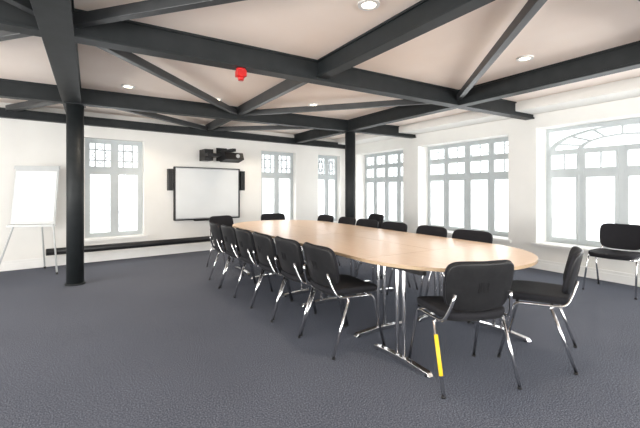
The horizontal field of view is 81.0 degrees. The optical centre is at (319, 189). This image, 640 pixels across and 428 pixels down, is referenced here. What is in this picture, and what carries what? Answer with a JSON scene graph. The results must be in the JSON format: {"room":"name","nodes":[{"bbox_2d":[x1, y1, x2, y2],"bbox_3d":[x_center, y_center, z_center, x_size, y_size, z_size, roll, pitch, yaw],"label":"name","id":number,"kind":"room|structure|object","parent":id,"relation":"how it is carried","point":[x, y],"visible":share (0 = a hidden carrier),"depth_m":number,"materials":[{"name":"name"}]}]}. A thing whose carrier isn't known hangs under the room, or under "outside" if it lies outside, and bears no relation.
{"room":"conference room","nodes":[
{"label":"conference room","id":0,"kind":"room"},
{"bbox_2d":[116,109,207,130],"bbox_3d":[-2.774,-1.250,6.345,2.287,0.080,1.877,0,0,-32],"label":"brace","id":1,"kind":"object","parent":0,"point":[152,115],"depth_m":6.61,"materials":[{"name":"black wood"}]},
{"bbox_2d":[0,102,344,260],"bbox_3d":[-3.055,-0.050,7.409,10.642,2.600,0.280,0,0,-38],"label":"wall","id":2,"kind":"structure","parent":0,"point":[22,142],"depth_m":7.14,"materials":[{"name":"paint"}]},
{"bbox_2d":[84,138,147,241],"bbox_3d":[-3.712,-0.013,6.793,1.063,1.795,0.231,0,0,-38],"label":"window","id":3,"kind":"structure","parent":2,"relation":"in","point":[114,170],"depth_m":6.83,"materials":[{"name":"paint"}]},
{"bbox_2d":[46,236,212,255],"bbox_3d":[-3.046,1.000,7.125,3.495,0.108,0.174,0,0,-38],"label":"pipe","id":4,"kind":"object","parent":2,"relation":"attached to","point":[91,248],"visible":0.66,"depth_m":6.78,"materials":[{"name":"black plastic"}]},
{"bbox_2d":[0,239,274,271],"bbox_3d":[-3.167,1.175,7.123,10.112,0.150,0.028,0,0,-38],"label":"baseboard","id":5,"kind":"structure","parent":2,"relation":"attached to","point":[115,255],"depth_m":6.66,"materials":[{"name":"white wood"}]},
{"bbox_2d":[167,169,172,190],"bbox_3d":[-2.910,-0.200,7.278,0.090,0.420,0.103,0,0,-38],"label":"wall speaker","id":6,"kind":"object","parent":2,"relation":"attached to","point":[169,171],"visible":1,"depth_m":7.24,"materials":[{"name":"black plastic"}]},
{"bbox_2d":[173,166,239,220],"bbox_3d":[-2.300,0.083,7.756,1.396,1.085,0.109,0,0,-38],"label":"whiteboard","id":7,"kind":"object","parent":2,"relation":"attached to","point":[199,193],"visible":0.92,"depth_m":7.70,"materials":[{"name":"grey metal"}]},
{"bbox_2d":[199,148,243,162],"bbox_3d":[-2.005,-0.726,7.641,0.680,0.329,0.657,0,0,-38],"label":"projector","id":8,"kind":"object","parent":2,"relation":"attached to","point":[222,154],"visible":1,"depth_m":7.51,"materials":[{"name":"black plastic"}]},
{"bbox_2d":[240,171,244,189],"bbox_3d":[-1.710,-0.200,8.227,0.090,0.420,0.103,0,0,-38],"label":"wall speaker","id":9,"kind":"object","parent":2,"relation":"attached to","point":[242,173],"visible":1,"depth_m":8.19,"materials":[{"name":"black plastic"}]},
{"bbox_2d":[261,151,292,219],"bbox_3d":[-1.008,-0.013,8.932,1.077,1.795,0.231,0,0,-38],"label":"window","id":10,"kind":"structure","parent":2,"relation":"in","point":[275,174],"depth_m":8.99,"materials":[{"name":"paint"}]},
{"bbox_2d":[318,155,337,222],"bbox_3d":[0.204,-0.013,9.891,0.865,1.795,0.231,0,0,-38],"label":"window","id":11,"kind":"structure","parent":2,"relation":"in","point":[326,176],"depth_m":9.96,"materials":[{"name":"paint"}]},
{"bbox_2d":[0,107,344,148],"bbox_3d":[-3.133,-1.180,7.093,10.083,0.140,1.327,0,0,-32],"label":"ceiling beam","id":12,"kind":"structure","parent":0,"point":[24,114],"depth_m":7.07,"materials":[{"name":"black wood"}]},
{"bbox_2d":[211,125,310,130],"bbox_3d":[-0.868,-1.250,7.513,2.277,0.080,1.877,0,0,-32],"label":"brace","id":13,"kind":"object","parent":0,"point":[270,127],"depth_m":7.53,"materials":[{"name":"black wood"}]},
{"bbox_2d":[0,244,639,427],"bbox_3d":[-0.594,1.300,3.065,10.790,0.100,11.448,0,0,-32],"label":"floor","id":14,"kind":"structure","parent":0,"point":[149,341],"depth_m":2.85,"materials":[{"name":"carpet"}]},
{"bbox_2d":[0,166,59,273],"bbox_3d":[-4.340,0.442,5.731,0.831,1.624,0.550,0,0,-11],"label":"easel","id":15,"kind":"object","parent":14,"relation":"on","point":[34,203],"visible":1,"depth_m":5.70,"materials":[{"name":"white paper"}]},
{"bbox_2d":[64,102,85,285],"bbox_3d":[-3.254,0.054,4.984,0.240,2.391,0.240,0,0,-32],"label":"steel column","id":16,"kind":"structure","parent":14,"relation":"on","point":[74,112],"depth_m":4.90,"materials":[{"name":"metal"}]},
{"bbox_2d":[30,0,80,111],"bbox_3d":[-1.507,-1.244,2.067,0.210,0.212,10.100,0,0,-32],"label":"ceiling beam","id":17,"kind":"structure","parent":16,"relation":"on","point":[54,18],"depth_m":2.91,"materials":[{"name":"black metal"}]},
{"bbox_2d":[206,215,233,266],"bbox_3d":[-1.498,0.843,6.155,0.541,0.822,0.551,0,0,38],"label":"chair","id":18,"kind":"object","parent":14,"relation":"on","point":[227,220],"visible":0.23,"depth_m":6.28,"materials":[{"name":"black fabric"}]},
{"bbox_2d":[209,222,255,288],"bbox_3d":[-1.215,0.843,5.098,0.541,0.822,0.551,0,0,-29],"label":"chair","id":19,"kind":"object","parent":14,"relation":"on","point":[216,231],"visible":0.66,"depth_m":4.88,"materials":[{"name":"black fabric"}]},
{"bbox_2d":[220,225,272,297],"bbox_3d":[-0.946,0.843,4.697,0.541,0.822,0.551,0,0,-32],"label":"chair","id":20,"kind":"object","parent":14,"relation":"on","point":[229,235],"visible":0.7,"depth_m":4.50,"materials":[{"name":"black fabric"}]},
{"bbox_2d":[233,228,291,308],"bbox_3d":[-0.678,0.843,4.299,0.541,0.822,0.551,0,0,-32],"label":"chair","id":21,"kind":"object","parent":14,"relation":"on","point":[245,239],"visible":0.69,"depth_m":4.08,"materials":[{"name":"black fabric"}]},
{"bbox_2d":[261,213,284,220],"bbox_3d":[-0.782,0.843,6.737,0.551,0.822,0.541,0,0,-26],"label":"chair","id":22,"kind":"object","parent":14,"relation":"on","point":[268,216],"visible":0.16,"depth_m":6.94,"materials":[{"name":"black fabric"}]},
{"bbox_2d":[252,232,316,322],"bbox_3d":[-0.401,0.843,3.883,0.541,0.822,0.551,0,0,-31],"label":"chair","id":23,"kind":"object","parent":14,"relation":"on","point":[264,243],"visible":0.74,"depth_m":3.68,"materials":[{"name":"black fabric"}]},
{"bbox_2d":[273,236,346,337],"bbox_3d":[-0.126,0.843,3.512,0.541,0.822,0.551,0,0,-32],"label":"chair","id":24,"kind":"object","parent":14,"relation":"on","point":[290,254],"visible":0.74,"depth_m":3.31,"materials":[{"name":"black fabric"}]},
{"bbox_2d":[317,214,333,221],"bbox_3d":[-0.073,0.843,6.382,0.541,0.822,0.551,0,0,-32],"label":"chair","id":25,"kind":"object","parent":14,"relation":"on","point":[328,218],"visible":0.19,"depth_m":6.50,"materials":[{"name":"black fabric"}]},
{"bbox_2d":[301,242,385,359],"bbox_3d":[0.161,0.843,3.102,0.541,0.822,0.551,0,0,-30],"label":"chair","id":26,"kind":"object","parent":14,"relation":"on","point":[321,261],"visible":0.99,"depth_m":2.93,"materials":[{"name":"black fabric"}]},
{"bbox_2d":[336,217,356,271],"bbox_3d":[0.252,0.843,5.852,0.541,0.822,0.551,0,0,-28],"label":"chair","id":27,"kind":"object","parent":14,"relation":"on","point":[343,220],"visible":0.17,"depth_m":5.98,"materials":[{"name":"black fabric"}]},
{"bbox_2d":[342,130,358,217],"bbox_3d":[0.592,0.054,7.341,0.240,2.391,0.240,0,0,-32],"label":"steel column","id":28,"kind":"structure","parent":14,"relation":"on","point":[349,135],"depth_m":7.26,"materials":[{"name":"metal"}]},
{"bbox_2d":[336,219,380,278],"bbox_3d":[0.527,0.843,5.403,0.541,0.822,0.551,0,0,-33],"label":"chair","id":29,"kind":"object","parent":14,"relation":"on","point":[360,222],"visible":0.23,"depth_m":5.51,"materials":[{"name":"black fabric"}]},
{"bbox_2d":[346,214,383,263],"bbox_3d":[0.825,0.843,6.657,0.541,0.822,0.551,0,0,-23],"label":"chair","id":30,"kind":"object","parent":14,"relation":"on","point":[379,217],"visible":0.2,"depth_m":6.67,"materials":[{"name":"black fabric"}]},
{"bbox_2d":[356,221,410,292],"bbox_3d":[0.825,0.843,4.917,0.541,0.822,0.551,0,0,-33],"label":"chair","id":31,"kind":"object","parent":14,"relation":"on","point":[396,226],"visible":0.22,"depth_m":5.01,"materials":[{"name":"black fabric"}]},
{"bbox_2d":[232,220,537,377],"bbox_3d":[0.227,0.887,4.549,1.580,0.725,4.540,0,0,-32],"label":"conference table","id":32,"kind":"object","parent":14,"relation":"on","point":[414,253],"visible":0.71,"depth_m":3.37,"materials":[{"name":"brown wood"}]},
{"bbox_2d":[386,225,446,306],"bbox_3d":[1.155,0.843,4.378,0.541,0.822,0.551,0,0,-29],"label":"chair","id":33,"kind":"object","parent":14,"relation":"on","point":[422,229],"visible":0.18,"depth_m":4.48,"materials":[{"name":"black fabric"}]},
{"bbox_2d":[425,229,492,322],"bbox_3d":[1.457,0.843,3.886,0.541,0.822,0.551,0,0,-35],"label":"chair","id":34,"kind":"object","parent":14,"relation":"on","point":[471,235],"visible":0.26,"depth_m":3.98,"materials":[{"name":"black fabric"}]},
{"bbox_2d":[408,260,521,398],"bbox_3d":[0.953,0.843,2.519,0.551,0.822,0.541,0,0,-12],"label":"chair","id":35,"kind":"object","parent":14,"relation":"on","point":[477,291],"visible":0.98,"depth_m":2.31,"materials":[{"name":"black fabric"}]},
{"bbox_2d":[497,246,583,374],"bbox_3d":[1.698,0.843,2.882,0.541,0.822,0.551,0,0,34],"label":"chair","id":36,"kind":"object","parent":14,"relation":"on","point":[535,291],"visible":0.88,"depth_m":2.71,"materials":[{"name":"black fabric"}]},
{"bbox_2d":[582,223,639,299],"bbox_3d":[3.667,0.843,4.642,0.541,0.822,0.551,0,0,-34],"label":"chair","id":37,"kind":"object","parent":14,"relation":"on","point":[612,235],"visible":1,"depth_m":4.70,"materials":[{"name":"black fabric"}]},
{"bbox_2d":[0,0,639,138],"bbox_3d":[-0.607,-1.400,3.087,10.790,0.100,11.498,0,0,-32],"label":"ceiling","id":38,"kind":"structure","parent":0,"point":[447,55],"depth_m":3.58,"materials":[{"name":"paint"}]},
{"bbox_2d":[0,30,31,40],"bbox_3d":[-3.538,-1.250,3.315,2.276,0.080,2.589,0,0,-32],"label":"brace","id":39,"kind":"object","parent":38,"relation":"attached to","point":[4,35],"depth_m":2.96,"materials":[{"name":"grey metal"}]},
{"bbox_2d":[3,0,34,15],"bbox_3d":[-2.206,-1.250,1.140,2.276,0.080,2.589,0,0,-32],"label":"brace","id":40,"kind":"object","parent":38,"relation":"attached to","point":[25,5],"depth_m":2.48,"materials":[{"name":"grey metal"}]},
{"bbox_2d":[5,101,57,111],"bbox_3d":[-4.006,-1.250,5.370,0.979,0.080,1.503,0,0,-32],"label":"brace","id":41,"kind":"object","parent":38,"relation":"attached to","point":[25,105],"depth_m":5.49,"materials":[{"name":"black wood"}]},
{"bbox_2d":[121,84,134,88],"bbox_3d":[-2.490,-1.343,4.866,0.160,0.014,0.160,0,0,-32],"label":"recessed light","id":42,"kind":"object","parent":38,"relation":"in","point":[128,86],"depth_m":4.87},
{"bbox_2d":[72,0,244,27],"bbox_3d":[-0.300,-1.250,2.308,2.286,0.080,2.590,0,0,-32],"label":"brace","id":43,"kind":"object","parent":38,"relation":"attached to","point":[146,8],"depth_m":2.58,"materials":[{"name":"black metal"}]},
{"bbox_2d":[98,47,237,115],"bbox_3d":[-1.633,-1.250,4.482,2.286,0.080,2.590,0,0,-32],"label":"brace","id":44,"kind":"object","parent":38,"relation":"attached to","point":[129,57],"depth_m":4.11,"materials":[{"name":"grey metal"}]},
{"bbox_2d":[0,78,415,137],"bbox_3d":[-2.226,-1.245,5.614,10.070,0.210,0.140,0,0,-32],"label":"ceiling beam","id":45,"kind":"structure","parent":38,"relation":"attached to","point":[10,89],"depth_m":5.54,"materials":[{"name":"black wood"}]},
{"bbox_2d":[235,67,246,80],"bbox_3d":[-0.745,-1.085,3.531,0.090,0.110,0.090,0,0,-32],"label":"fire alarm sounder","id":46,"kind":"object","parent":38,"relation":"attached to","point":[240,73],"visible":1,"depth_m":3.50,"materials":[{"name":"red plastic"}]},
{"bbox_2d":[205,79,306,130],"bbox_3d":[-1.179,-1.280,5.886,0.070,0.140,4.468,0,0,-32],"label":"ceiling beam","id":47,"kind":"structure","parent":38,"relation":"attached to","point":[286,86],"depth_m":5.16,"materials":[{"name":"black wood"}]},
{"bbox_2d":[0,0,534,119],"bbox_3d":[-0.894,-1.245,3.440,10.070,0.210,0.150,0,0,-32],"label":"ceiling beam","id":48,"kind":"structure","parent":38,"relation":"attached to","point":[131,36],"depth_m":3.46,"materials":[{"name":"black metal"}]},
{"bbox_2d":[358,0,379,10],"bbox_3d":[0.354,-1.343,2.715,0.160,0.014,0.160,0,0,-32],"label":"recessed light","id":49,"kind":"object","parent":38,"relation":"in","point":[366,5],"depth_m":2.72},
{"bbox_2d":[516,55,533,61],"bbox_3d":[2.089,-1.343,3.825,0.160,0.014,0.160,0,0,-32],"label":"recessed light","id":50,"kind":"object","parent":38,"relation":"in","point":[523,58],"depth_m":3.81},
{"bbox_2d":[242,99,427,115],"bbox_3d":[0.273,-1.250,5.650,2.276,0.080,2.589,0,0,-32],"label":"brace","id":51,"kind":"object","parent":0,"point":[389,103],"depth_m":5.64,"materials":[{"name":"black wood"}]},
{"bbox_2d":[316,0,494,78],"bbox_3d":[1.530,-1.260,1.465,0.130,0.180,5.900,0,0,-32],"label":"ceiling beam","id":52,"kind":"structure","parent":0,"point":[424,16],"depth_m":2.92,"materials":[{"name":"black metal"}]},
{"bbox_2d":[294,40,639,142],"bbox_3d":[2.194,-1.244,4.649,0.150,0.212,10.636,0,0,-32],"label":"ceiling beam","id":53,"kind":"structure","parent":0,"point":[626,57],"depth_m":4.32,"materials":[{"name":"black metal"}]},
{"bbox_2d":[355,97,639,274],"bbox_3d":[3.905,-0.050,5.647,0.420,2.600,11.148,0,0,-32],"label":"wall","id":54,"kind":"structure","parent":0,"point":[526,138],"depth_m":6.22,"materials":[{"name":"paint"}]},
{"bbox_2d":[356,150,402,222],"bbox_3d":[1.562,-0.033,9.366,0.411,1.835,1.880,0,0,-32],"label":"window","id":55,"kind":"structure","parent":54,"relation":"in","point":[387,179],"depth_m":9.45,"materials":[{"name":"paint"}]},
{"bbox_2d":[414,137,511,242],"bbox_3d":[2.800,-0.033,7.346,0.411,1.835,2.180,0,0,-32],"label":"window","id":56,"kind":"structure","parent":54,"relation":"in","point":[491,175],"depth_m":7.40,"materials":[{"name":"paint"}]},
{"bbox_2d":[336,76,639,144],"bbox_3d":[3.455,-1.280,5.500,0.500,0.140,10.768,0,0,-32],"label":"trim","id":57,"kind":"structure","parent":54,"relation":"attached to","point":[627,88],"depth_m":5.55,"materials":[{"name":"paint"}]},
{"bbox_2d":[530,259,639,286],"bbox_3d":[3.643,1.175,5.645,0.028,0.150,10.818,0,0,-32],"label":"baseboard","id":58,"kind":"structure","parent":54,"relation":"attached to","point":[606,275],"depth_m":5.26,"materials":[{"name":"white wood"}]},
{"bbox_2d":[531,117,639,251],"bbox_3d":[4.119,-0.052,5.193,0.411,1.875,2.170,0,0,-32],"label":"window","id":59,"kind":"structure","parent":54,"relation":"in","point":[622,172],"depth_m":5.66,"materials":[{"name":"paint"}]},
{"bbox_2d":[457,0,546,99],"bbox_3d":[1.605,-1.250,3.476,2.276,0.080,2.589,0,0,-32],"label":"brace","id":60,"kind":"object","parent":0,"point":[531,7],"depth_m":3.10,"materials":[{"name":"grey metal"}]}
]}

